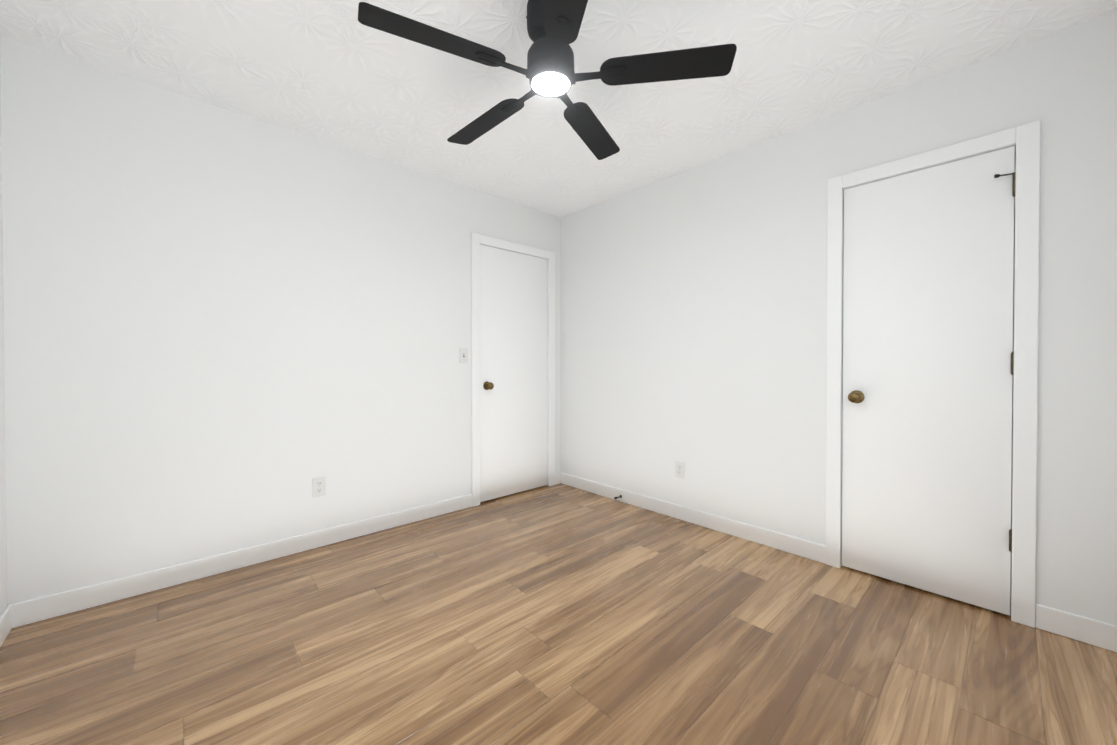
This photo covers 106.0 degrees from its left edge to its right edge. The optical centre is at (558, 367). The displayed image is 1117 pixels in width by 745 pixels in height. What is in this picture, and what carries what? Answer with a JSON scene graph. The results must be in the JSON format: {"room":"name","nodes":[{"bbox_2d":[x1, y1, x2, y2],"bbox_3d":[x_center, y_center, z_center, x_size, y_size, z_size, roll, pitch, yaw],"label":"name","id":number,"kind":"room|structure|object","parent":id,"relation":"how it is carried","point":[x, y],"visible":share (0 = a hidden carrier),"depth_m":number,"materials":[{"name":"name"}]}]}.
{"room":"empty bedroom","nodes":[
{"label":"empty bedroom","id":0,"kind":"room"},
{"bbox_2d":[0,36,6,615],"bbox_3d":[-1.195,-0.125,0.472,0.120,2.440,3.333,0,1,-43],"label":"wall","id":1,"kind":"structure","parent":0,"point":[3,569],"depth_m":1.71,"materials":[{"name":"white paint"}]},
{"bbox_2d":[0,602,19,646],"bbox_3d":[-1.186,1.044,0.573,0.013,0.100,3.213,0,1,-43],"label":"baseboard","id":2,"kind":"structure","parent":1,"relation":"attached to","point":[10,617],"depth_m":1.72,"materials":[{"name":"white paint"}]},
{"bbox_2d":[1,36,560,604],"bbox_3d":[-1.173,-0.147,2.848,3.384,2.440,0.120,0,1,-43],"label":"wall","id":3,"kind":"structure","parent":0,"point":[227,330],"depth_m":2.17,"materials":[{"name":"white paint"}]},
{"bbox_2d":[20,494,471,625],"bbox_3d":[-1.462,1.026,2.500,2.171,0.100,0.013,0,1,-43],"label":"baseboard","id":4,"kind":"structure","parent":3,"relation":"attached to","point":[66,602],"depth_m":2.19,"materials":[{"name":"white paint"}]},
{"bbox_2d":[312,476,325,497],"bbox_3d":[-1.435,0.716,2.526,0.070,0.115,0.007,0,1,-43],"label":"outlet","id":5,"kind":"object","parent":3,"relation":"attached to","point":[319,486],"visible":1,"depth_m":2.52,"materials":[{"name":"white plastic"}]},
{"bbox_2d":[459,348,467,362],"bbox_3d":[-0.713,-0.090,3.180,0.070,0.115,0.019,0,1,-43],"label":"light switch","id":6,"kind":"object","parent":3,"relation":"attached to","point":[463,355],"visible":1,"depth_m":3.18,"materials":[{"name":"white plastic"}]},
{"bbox_2d":[471,233,554,506],"bbox_3d":[-0.391,0.016,3.563,0.858,2.101,0.137,0,1,-43],"label":"door frame","id":7,"kind":"structure","parent":3,"relation":"attached to","point":[477,240],"depth_m":3.27,"materials":[{"name":"white paint"}]},
{"bbox_2d":[480,245,548,501],"bbox_3d":[-0.344,0.046,3.518,0.725,2.018,0.105,0,1,-43],"label":"entry door","id":8,"kind":"structure","parent":3,"relation":"in","point":[514,368],"depth_m":3.51,"materials":[{"name":"white paint"}]},
{"bbox_2d":[0,483,1116,744],"bbox_3d":[-0.039,1.134,1.638,3.384,0.100,3.453,0,1,-43],"label":"floor","id":9,"kind":"structure","parent":0,"point":[560,613],"depth_m":1.60,"materials":[{"name":"wood"}]},
{"bbox_2d":[0,0,1116,216],"bbox_3d":[-0.039,-1.406,1.615,3.384,0.100,3.453,0,1,-43],"label":"ceiling","id":10,"kind":"structure","parent":0,"point":[336,72],"depth_m":1.89,"materials":[{"name":"paint"}]},
{"bbox_2d":[358,0,736,159],"bbox_3d":[-0.063,-1.205,1.610,1.271,0.302,1.227,0,1,-43],"label":"ceiling fan","id":11,"kind":"object","parent":10,"relation":"hanging from","point":[553,27],"visible":1,"depth_m":1.52,"materials":[{"name":"black metal"}]},
{"bbox_2d":[561,11,1116,625],"bbox_3d":[1.198,-0.146,2.692,0.120,2.440,3.333,0,1,-43],"label":"wall","id":12,"kind":"structure","parent":0,"point":[693,319],"depth_m":2.44,"materials":[{"name":"white paint"}]},
{"bbox_2d":[675,461,683,478],"bbox_3d":[0.857,0.722,2.975,0.007,0.115,0.070,0,1,-43],"label":"outlet","id":13,"kind":"object","parent":12,"relation":"attached to","point":[679,469],"visible":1,"depth_m":2.97,"materials":[{"name":"white plastic"}]},
{"bbox_2d":[556,472,824,563],"bbox_3d":[0.739,1.021,3.092,0.024,0.100,2.136,0,1,-43],"label":"baseboard","id":14,"kind":"structure","parent":12,"relation":"attached to","point":[811,550],"depth_m":2.81,"materials":[{"name":"white paint"}]},
{"bbox_2d":[842,146,1015,615],"bbox_3d":[1.726,0.059,2.017,0.105,2.018,0.631,0,1,-43],"label":"closet door","id":15,"kind":"structure","parent":12,"relation":"in","point":[928,275],"depth_m":1.99,"materials":[{"name":"white paint"}]},
{"bbox_2d":[825,120,1039,627],"bbox_3d":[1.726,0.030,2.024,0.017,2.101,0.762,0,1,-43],"label":"door frame","id":16,"kind":"structure","parent":12,"relation":"attached to","point":[1025,138],"depth_m":1.78,"materials":[{"name":"white paint"}]},
{"bbox_2d":[1035,604,1116,651],"bbox_3d":[2.084,1.034,1.650,0.013,0.100,0.285,0,1,-43],"label":"baseboard","id":17,"kind":"structure","parent":12,"relation":"attached to","point":[1097,633],"depth_m":1.67,"materials":[{"name":"white paint"}]}
]}

